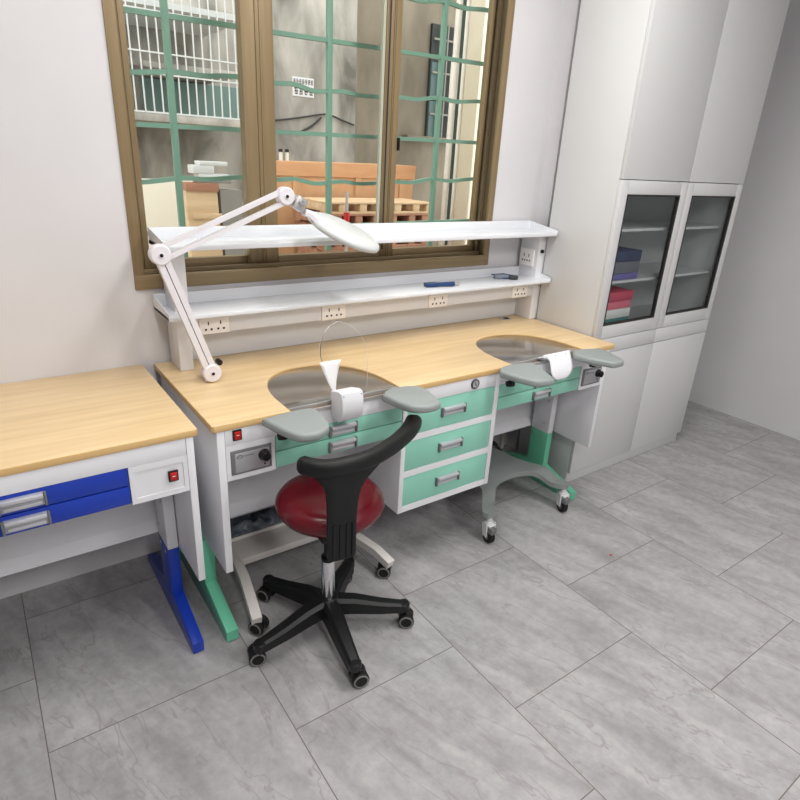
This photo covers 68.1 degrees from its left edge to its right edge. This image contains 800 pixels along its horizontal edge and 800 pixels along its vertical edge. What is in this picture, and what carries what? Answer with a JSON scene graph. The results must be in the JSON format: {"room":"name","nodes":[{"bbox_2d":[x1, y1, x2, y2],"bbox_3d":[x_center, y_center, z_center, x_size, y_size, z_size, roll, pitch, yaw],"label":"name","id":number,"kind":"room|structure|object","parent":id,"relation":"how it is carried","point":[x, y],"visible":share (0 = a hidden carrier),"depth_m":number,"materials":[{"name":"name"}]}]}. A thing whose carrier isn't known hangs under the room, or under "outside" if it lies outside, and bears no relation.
{"room":"dental laboratory","nodes":[
{"label":"dental laboratory","id":0,"kind":"room"},
{"bbox_2d":[0,0,564,598],"bbox_3d":[-0.631,-0.794,2.138,6.800,2.850,0.130,-12,27,-33],"label":"wall","id":1,"kind":"structure","parent":0,"point":[70,303],"depth_m":1.88,"materials":[{"name":"white paint"}]},
{"bbox_2d":[123,0,242,226],"bbox_3d":[-0.771,-1.017,2.165,0.378,0.735,0.020,-12,27,-33],"label":"window grille","id":2,"kind":"object","parent":1,"relation":"in","point":[169,72],"depth_m":2.12,"materials":[{"name":"green metal"}]},
{"bbox_2d":[101,0,515,289],"bbox_3d":[-0.231,-1.260,2.225,1.636,1.554,0.128,-12,27,-33],"label":"window","id":3,"kind":"structure","parent":1,"relation":"in","point":[253,18],"depth_m":2.27,"materials":[{"name":"brown wood"}]},
{"bbox_2d":[393,0,488,222],"bbox_3d":[0.181,-1.318,2.763,0.475,0.939,0.020,-12,27,-33],"label":"window grille","id":4,"kind":"object","parent":3,"relation":"attached to","point":[441,57],"depth_m":2.74,"materials":[{"name":"green metal"}]},
{"bbox_2d":[273,0,380,214],"bbox_3d":[-0.297,-1.186,2.454,0.486,0.798,0.020,-12,27,-33],"label":"window grille","id":5,"kind":"object","parent":1,"relation":"in","point":[329,91],"depth_m":2.43,"materials":[{"name":"green metal"}]},
{"bbox_2d":[192,298,515,358],"bbox_3d":[-0.094,-0.381,2.622,1.706,0.175,0.016,-12,27,-33],"label":"backsplash","id":6,"kind":"structure","parent":1,"relation":"attached to","point":[261,338],"depth_m":2.54,"materials":[{"name":"white"}]},
{"bbox_2d":[500,433,504,447],"bbox_3d":[0.606,0.046,3.359,0.020,0.499,0.020,-12,27,-33],"label":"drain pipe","id":7,"kind":"object","parent":1,"relation":"attached to","point":[503,435],"visible":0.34,"depth_m":3.43,"materials":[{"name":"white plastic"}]},
{"bbox_2d":[0,400,799,799],"bbox_3d":[0.700,1.369,0.862,6.800,0.050,4.761,-12,27,-33],"label":"floor","id":8,"kind":"structure","parent":0,"point":[536,661],"depth_m":1.95,"materials":[{"name":"tile"}]},
{"bbox_2d":[0,365,205,653],"bbox_3d":[-1.510,0.512,1.535,1.830,0.800,0.634,-12,27,-33],"label":"workbench","id":9,"kind":"object","parent":8,"relation":"on","point":[93,461],"visible":1,"depth_m":1.70,"materials":[{"name":"brown wood"}]},
{"bbox_2d":[168,469,178,481],"bbox_3d":[-0.636,0.214,1.663,0.027,0.033,0.012,-12,27,-33],"label":"rocker switch","id":10,"kind":"object","parent":9,"relation":"attached to","point":[173,474],"depth_m":1.66,"materials":[{"name":"red plastic"}]},
{"bbox_2d":[231,522,393,635],"bbox_3d":[-0.390,0.620,2.325,0.605,0.118,0.508,-12,27,-33],"label":"frame","id":11,"kind":"object","parent":8,"relation":"on","point":[253,546],"visible":0.62,"depth_m":2.31,"materials":[{"name":"white metal"}]},
{"bbox_2d":[230,506,282,537],"bbox_3d":[-0.535,0.461,2.478,0.400,0.067,0.138,-12,27,-33],"label":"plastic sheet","id":12,"kind":"object","parent":11,"relation":"on","point":[241,525],"visible":0.37,"depth_m":2.40,"materials":[{"name":"grey plastic"}]},
{"bbox_2d":[247,414,421,687],"bbox_3d":[-0.229,0.431,1.951,0.588,0.768,0.522,7,23,10],"label":"stool","id":13,"kind":"object","parent":8,"relation":"on","point":[333,500],"visible":1,"depth_m":1.84,"materials":[{"name":"black plastic"}]},
{"bbox_2d":[154,314,623,641],"bbox_3d":[0.092,0.101,2.437,1.850,1.044,0.838,-12,27,-33],"label":"workbench","id":14,"kind":"object","parent":8,"relation":"on","point":[473,382],"visible":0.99,"depth_m":2.21,"materials":[{"name":"brown wood"}]},
{"bbox_2d":[232,429,241,440],"bbox_3d":[-0.474,0.103,1.727,0.027,0.033,0.012,-12,27,-33],"label":"rocker switch","id":15,"kind":"object","parent":14,"relation":"attached to","point":[236,433],"depth_m":1.72,"materials":[{"name":"red plastic"}]},
{"bbox_2d":[148,186,378,381],"bbox_3d":[-0.424,-0.395,2.015,0.798,0.626,0.263,-12,27,-33],"label":"lamp","id":16,"kind":"object","parent":14,"relation":"on","point":[340,230],"visible":1,"depth_m":1.90,"materials":[{"name":"white metal"}]},
{"bbox_2d":[147,220,557,370],"bbox_3d":[-0.051,-0.487,2.491,1.846,0.475,0.193,-12,27,-33],"label":"shelf rack","id":17,"kind":"object","parent":14,"relation":"on","point":[251,318],"visible":0.88,"depth_m":2.42,"materials":[{"name":"white metal"}]},
{"bbox_2d":[199,316,229,334],"bbox_3d":[-0.657,-0.264,2.094,0.106,0.056,0.008,-12,27,-33],"label":"power socket","id":18,"kind":"object","parent":17,"relation":"attached to","point":[216,324],"depth_m":2.09,"materials":[{"name":"beige plastic"}]},
{"bbox_2d":[321,304,344,320],"bbox_3d":[-0.265,-0.350,2.357,0.106,0.056,0.008,-12,27,-33],"label":"power socket","id":19,"kind":"object","parent":17,"relation":"attached to","point":[330,312],"depth_m":2.35,"materials":[{"name":"beige plastic"}]},
{"bbox_2d":[428,293,447,307],"bbox_3d":[0.170,-0.445,2.649,0.106,0.056,0.008,-12,27,-33],"label":"power socket","id":20,"kind":"object","parent":17,"relation":"attached to","point":[438,300],"depth_m":2.64,"materials":[{"name":"beige plastic"}]},
{"bbox_2d":[424,281,459,286],"bbox_3d":[0.186,-0.517,2.636,0.165,0.021,0.038,-7,24,-23],"label":"handpiece","id":21,"kind":"object","parent":17,"relation":"on","point":[426,284],"visible":1,"depth_m":2.62,"materials":[{"name":"blue plastic"}]},
{"bbox_2d":[491,273,517,279],"bbox_3d":[0.510,-0.604,2.887,0.130,0.025,0.043,5,22,5],"label":"spectacles","id":22,"kind":"object","parent":17,"relation":"on","point":[499,275],"visible":1,"depth_m":2.88,"materials":[{"name":"grey"}]},
{"bbox_2d":[511,285,527,297],"bbox_3d":[0.593,-0.537,2.933,0.106,0.056,0.008,-12,27,-33],"label":"power socket","id":23,"kind":"object","parent":17,"relation":"attached to","point":[516,291],"depth_m":2.93,"materials":[{"name":"beige plastic"}]},
{"bbox_2d":[519,247,534,265],"bbox_3d":[0.637,-0.718,2.969,0.009,0.080,0.090,-12,27,-33],"label":"power socket","id":24,"kind":"object","parent":17,"relation":"attached to","point":[527,254],"depth_m":2.96,"materials":[{"name":"beige plastic"}]},
{"bbox_2d":[492,441,501,450],"bbox_3d":[0.478,0.281,3.233,0.167,0.145,0.170,-12,27,-33],"label":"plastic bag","id":25,"kind":"object","parent":8,"relation":"on","point":[494,444],"visible":0.13,"depth_m":3.19,"materials":[{"name":"black plastic"}]},
{"bbox_2d":[476,448,569,542],"bbox_3d":[0.468,0.422,2.837,0.543,0.185,0.480,-12,27,-33],"label":"stand base","id":26,"kind":"object","parent":8,"relation":"on","point":[503,467],"visible":0.63,"depth_m":2.80,"materials":[{"name":"grey metal"}]},
{"bbox_2d":[517,0,789,481],"bbox_3d":[1.255,-0.890,3.025,1.032,2.550,0.367,-12,27,-33],"label":"tall cabinet","id":27,"kind":"object","parent":8,"relation":"on","point":[666,98],"visible":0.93,"depth_m":2.77,"materials":[{"name":"grey"}]},
{"bbox_2d":[605,316,627,322],"bbox_3d":[0.957,-0.412,3.016,0.297,0.060,0.260,-12,27,-33],"label":"storage box","id":28,"kind":"object","parent":27,"relation":"in","point":[626,317],"visible":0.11,"depth_m":2.94,"materials":[{"name":"teal"}]},
{"bbox_2d":[605,307,629,319],"bbox_3d":[0.959,-0.461,2.994,0.298,0.044,0.262,-12,27,-33],"label":"storage box","id":29,"kind":"object","parent":28,"relation":"on","point":[621,312],"visible":0.26,"depth_m":2.92,"materials":[{"name":"white"}]},
{"bbox_2d":[607,299,630,309],"bbox_3d":[0.962,-0.502,2.981,0.294,0.040,0.256,-12,27,-33],"label":"storage box","id":30,"kind":"object","parent":29,"relation":"on","point":[624,303],"visible":0.24,"depth_m":2.91,"materials":[{"name":"red"}]},
{"bbox_2d":[609,285,633,301],"bbox_3d":[0.963,-0.541,2.961,0.299,0.044,0.262,-12,27,-33],"label":"storage box","id":31,"kind":"object","parent":30,"relation":"on","point":[617,293],"visible":0.27,"depth_m":2.90,"materials":[{"name":"red"}]},
{"bbox_2d":[613,272,637,280],"bbox_3d":[0.975,-0.632,2.932,0.300,0.030,0.258,-12,27,-33],"label":"storage box","id":32,"kind":"object","parent":27,"relation":"on","point":[631,275],"visible":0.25,"depth_m":2.86,"materials":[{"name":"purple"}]},
{"bbox_2d":[614,260,639,273],"bbox_3d":[0.977,-0.672,2.916,0.300,0.054,0.258,-12,27,-33],"label":"storage box","id":33,"kind":"object","parent":32,"relation":"on","point":[628,266],"visible":0.27,"depth_m":2.85,"materials":[{"name":"grey"}]},
{"bbox_2d":[616,246,641,261],"bbox_3d":[0.980,-0.721,2.896,0.300,0.050,0.258,-12,27,-33],"label":"storage box","id":34,"kind":"object","parent":33,"relation":"on","point":[625,254],"visible":0.29,"depth_m":2.83,"materials":[{"name":"blue"}]},
{"bbox_2d":[612,262,710,283],"bbox_3d":[1.232,-0.675,3.130,0.994,0.012,0.307,-12,27,-33],"label":"shelf","id":35,"kind":"object","parent":27,"relation":"attached to","point":[647,270],"depth_m":3.23,"materials":[{"name":"grey"}]},
{"bbox_2d":[622,220,721,231],"bbox_3d":[1.244,-0.897,3.039,0.994,0.012,0.307,-12,27,-33],"label":"shelf","id":36,"kind":"object","parent":27,"relation":"attached to","point":[628,225],"depth_m":3.11,"materials":[{"name":"grey"}]},
{"bbox_2d":[506,0,580,449],"bbox_3d":[0.866,-1.074,3.026,0.350,2.850,0.082,-12,27,-33],"label":"wall pier","id":37,"kind":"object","parent":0,"point":[571,12],"visible":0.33,"depth_m":2.80,"materials":[{"name":"white paint"}]},
{"bbox_2d":[689,0,799,439],"bbox_3d":[3.510,-0.571,2.153,0.100,2.850,4.760,-12,27,-33],"label":"wall","id":38,"kind":"structure","parent":0,"point":[748,368],"depth_m":3.77,"materials":[{"name":"white paint"}]},
{"label":"outside","id":39,"kind":"structure","parent":0,"visible":0},
{"bbox_3d":[-1.283,-0.903,6.171,13.000,0.060,6.710,-12,27,-33],"label":"ground","id":40,"kind":"structure","parent":39,"visible":0},
{"bbox_2d":[182,182,222,256],"bbox_3d":[-1.313,-0.791,4.065,0.240,1.320,0.135,-12,27,-33],"label":"crate","id":41,"kind":"object","parent":40,"relation":"on","point":[201,207],"visible":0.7,"depth_m":3.81,"materials":[{"name":"brown wood"}]},
{"bbox_2d":[193,180,230,183],"bbox_3d":[-1.222,-1.426,3.851,0.220,0.024,0.110,-12,27,-33],"label":"foam block","id":42,"kind":"object","parent":41,"relation":"on","point":[225,181],"visible":0.54,"depth_m":3.82,"materials":[{"name":"grey plastic"}]},
{"bbox_2d":[194,174,227,176],"bbox_3d":[-1.221,-1.452,3.841,0.200,0.030,0.110,-12,27,-33],"label":"foam block","id":43,"kind":"object","parent":42,"relation":"on","point":[198,175],"visible":0.39,"depth_m":3.79,"materials":[{"name":"white paint"}]},
{"bbox_2d":[188,164,213,173],"bbox_3d":[-1.274,-1.477,3.788,0.135,0.050,0.110,-12,27,-33],"label":"foam block","id":44,"kind":"object","parent":43,"relation":"on","point":[196,169],"visible":0.88,"depth_m":3.75,"materials":[{"name":"white paint"}]},
{"bbox_2d":[194,161,226,165],"bbox_3d":[-1.217,-1.523,3.811,0.180,0.024,0.110,-12,27,-33],"label":"foam block","id":45,"kind":"object","parent":44,"relation":"on","point":[208,163],"visible":1,"depth_m":3.77,"materials":[{"name":"white paint"}]},
{"bbox_2d":[217,188,242,254],"bbox_3d":[-1.214,-0.828,4.221,0.145,1.280,0.250,-12,27,-33],"label":"board","id":46,"kind":"object","parent":40,"relation":"on","point":[229,199],"visible":0.29,"depth_m":3.92,"materials":[{"name":"grey plastic"}]},
{"bbox_2d":[276,160,415,253],"bbox_3d":[-0.600,-1.330,5.276,1.386,1.475,0.486,-12,27,-33],"label":"crate","id":47,"kind":"object","parent":40,"relation":"on","point":[308,170],"visible":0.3,"depth_m":4.80,"materials":[{"name":"orange cardboard"}]},
{"bbox_2d":[278,149,282,159],"bbox_3d":[-0.916,-1.884,4.545,0.032,0.082,0.032,-12,27,-33],"label":"bottle","id":48,"kind":"object","parent":47,"relation":"on","point":[279,150],"visible":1,"depth_m":4.53,"materials":[{"name":"white plastic"}]},
{"bbox_2d":[285,149,288,160],"bbox_3d":[-0.873,-1.893,4.573,0.032,0.082,0.032,-12,27,-33],"label":"bottle","id":49,"kind":"object","parent":47,"relation":"on","point":[286,150],"visible":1,"depth_m":4.56,"materials":[{"name":"white plastic"}]},
{"bbox_2d":[343,192,349,250],"bbox_3d":[-0.411,-0.886,4.459,0.044,1.290,0.044,-12,27,-33],"label":"rod","id":50,"kind":"object","parent":40,"relation":"on","point":[346,217],"visible":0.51,"depth_m":4.26,"materials":[{"name":"red metal"}]},
{"bbox_2d":[438,0,462,245],"bbox_3d":[0.444,-2.401,5.226,0.072,3.600,0.072,-12,27,-33],"label":"downpipe","id":51,"kind":"object","parent":40,"relation":"on","point":[454,72],"visible":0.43,"depth_m":5.14,"materials":[{"name":"white plastic"}]},
{"bbox_2d":[448,0,470,244],"bbox_3d":[0.513,-2.360,5.136,0.040,3.600,0.040,-12,27,-33],"label":"downpipe","id":52,"kind":"object","parent":40,"relation":"on","point":[467,20],"visible":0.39,"depth_m":5.08,"materials":[{"name":"white plastic"}]},
{"bbox_3d":[-0.303,-0.669,5.062,1.200,0.445,0.550,-12,27,-33],"label":"sleeper","id":53,"kind":"object","parent":40,"relation":"on","visible":0},
{"bbox_3d":[-0.295,-0.922,4.981,1.000,0.084,0.430,-12,27,-33],"label":"pallet","id":54,"kind":"object","parent":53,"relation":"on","visible":0},
{"bbox_3d":[-0.326,-0.993,4.925,1.000,0.084,0.430,-12,27,-33],"label":"pallet","id":55,"kind":"object","parent":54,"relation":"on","visible":0},
{"bbox_3d":[-0.298,-1.077,4.909,1.000,0.084,0.430,-12,27,-33],"label":"pallet","id":56,"kind":"object","parent":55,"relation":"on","visible":0},
{"bbox_3d":[-0.306,-1.153,4.868,1.000,0.084,0.430,-12,27,-33],"label":"pallet","id":57,"kind":"object","parent":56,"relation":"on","visible":0},
{"bbox_2d":[297,242,425,252],"bbox_3d":[-0.290,-1.234,4.844,1.000,0.084,0.430,-12,27,-33],"label":"pallet","id":58,"kind":"object","parent":57,"relation":"on","point":[303,249],"visible":0.21,"depth_m":4.55,"materials":[{"name":"brown wood"}]},
{"bbox_2d":[316,241,426,249],"bbox_3d":[-0.295,-1.311,4.805,1.000,0.084,0.430,-12,27,-33],"label":"pallet","id":59,"kind":"object","parent":58,"relation":"on","point":[333,247],"visible":0.06,"depth_m":4.76,"materials":[{"name":"brown wood"}]},
{"bbox_2d":[297,220,398,224],"bbox_3d":[-0.281,-1.392,4.780,1.000,0.084,0.430,-12,27,-33],"label":"pallet","id":60,"kind":"object","parent":59,"relation":"on","point":[298,222],"visible":0.14,"depth_m":4.60,"materials":[{"name":"brown wood"}]},
{"bbox_2d":[295,209,427,222],"bbox_3d":[-0.291,-1.467,4.738,1.000,0.084,0.430,-12,27,-33],"label":"pallet","id":61,"kind":"object","parent":60,"relation":"on","point":[354,218],"visible":0.39,"depth_m":4.62,"materials":[{"name":"brown wood"}]},
{"bbox_2d":[303,197,428,213],"bbox_3d":[-0.257,-1.553,4.726,1.000,0.084,0.430,-12,27,-33],"label":"pallet","id":62,"kind":"object","parent":61,"relation":"on","point":[359,205],"visible":0.73,"depth_m":4.57,"materials":[{"name":"brown wood"}]},
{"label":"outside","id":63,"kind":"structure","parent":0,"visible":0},
{"bbox_2d":[125,0,357,254],"bbox_3d":[-3.662,-2.550,4.240,7.585,4.200,0.350,-12,27,-33],"label":"wall","id":64,"kind":"structure","parent":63,"point":[292,56],"depth_m":5.67,"materials":[{"name":"concrete"}]},
{"bbox_2d":[123,0,239,127],"bbox_3d":[-1.917,-2.828,4.574,1.700,1.260,0.960,-12,27,-33],"label":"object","id":65,"kind":"object","parent":64,"relation":"attached to","point":[196,104],"visible":0.38,"depth_m":4.55,"materials":[{"name":"white paint"}]},
{"bbox_2d":[292,76,313,97],"bbox_3d":[-0.955,-3.087,5.843,0.233,0.170,0.008,-12,27,-33],"label":"notice","id":66,"kind":"object","parent":64,"relation":"attached to","point":[309,82],"visible":0.78,"depth_m":5.84,"materials":[{"name":"white paper"}]},
{"bbox_2d":[301,117,321,130],"bbox_3d":[-0.932,-2.776,5.981,0.318,0.182,0.022,-12,27,-33],"label":"cable","id":67,"kind":"object","parent":64,"relation":"attached to","point":[319,118],"visible":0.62,"depth_m":6.00,"materials":[{"name":"grey plastic"}]},
{"bbox_2d":[275,113,353,125],"bbox_3d":[-0.991,-2.822,5.914,1.242,0.120,0.018,-12,27,-33],"label":"cable","id":68,"kind":"object","parent":64,"relation":"attached to","point":[322,113],"visible":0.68,"depth_m":5.97,"materials":[{"name":"grey plastic"}]},
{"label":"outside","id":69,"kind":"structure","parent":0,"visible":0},
{"bbox_2d":[142,181,192,247],"bbox_3d":[-2.732,-0.798,3.916,3.120,1.300,0.080,-12,27,-33],"label":"wall","id":70,"kind":"structure","parent":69,"point":[160,203],"depth_m":4.33,"materials":[{"name":"beige paint"}]},
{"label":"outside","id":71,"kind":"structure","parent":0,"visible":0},
{"bbox_2d":[451,0,485,244],"bbox_3d":[1.107,-2.591,5.252,1.300,4.000,0.165,-12,27,-33],"label":"wall pier","id":72,"kind":"structure","parent":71,"point":[476,25],"depth_m":4.92,"materials":[{"name":"beige paint"}]},
{"bbox_2d":[464,0,488,243],"bbox_3d":[0.958,-2.517,5.049,0.794,4.000,0.014,-12,27,-33],"label":"trim","id":73,"kind":"structure","parent":72,"relation":"attached to","point":[487,1],"depth_m":4.86,"materials":[{"name":"beige paint"}]},
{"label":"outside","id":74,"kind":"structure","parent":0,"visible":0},
{"bbox_2d":[355,0,456,245],"bbox_3d":[1.345,-3.889,8.198,5.415,4.200,0.300,-12,27,-33],"label":"wall","id":75,"kind":"structure","parent":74,"point":[418,18],"depth_m":7.02,"materials":[{"name":"paint"}]},
{"bbox_2d":[403,23,454,138],"bbox_3d":[0.501,-3.876,7.285,1.000,1.260,0.098,-12,27,-33],"label":"barred window","id":76,"kind":"structure","parent":75,"relation":"in","point":[435,28],"depth_m":7.24,"materials":[{"name":"grey metal"}]},
{"bbox_2d":[426,62,442,136],"bbox_3d":[0.441,-3.697,7.314,0.210,0.820,0.030,-12,27,-33],"label":"shutter","id":77,"kind":"object","parent":76,"relation":"attached to","point":[433,66],"depth_m":7.29,"materials":[{"name":"teal"}]},
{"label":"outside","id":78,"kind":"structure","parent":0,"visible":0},
{"bbox_2d":[354,0,358,162],"bbox_3d":[-0.616,-3.263,6.400,0.015,4.200,0.550,-12,27,-33],"label":"wall","id":79,"kind":"structure","parent":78,"point":[358,0],"depth_m":6.12,"materials":[{"name":"concrete"}]},
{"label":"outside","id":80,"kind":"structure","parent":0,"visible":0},
{"bbox_2d":[444,0,466,244],"bbox_3d":[0.499,-2.653,5.322,0.075,4.000,0.050,-12,27,-33],"label":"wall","id":81,"kind":"structure","parent":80,"point":[464,1],"depth_m":5.34,"materials":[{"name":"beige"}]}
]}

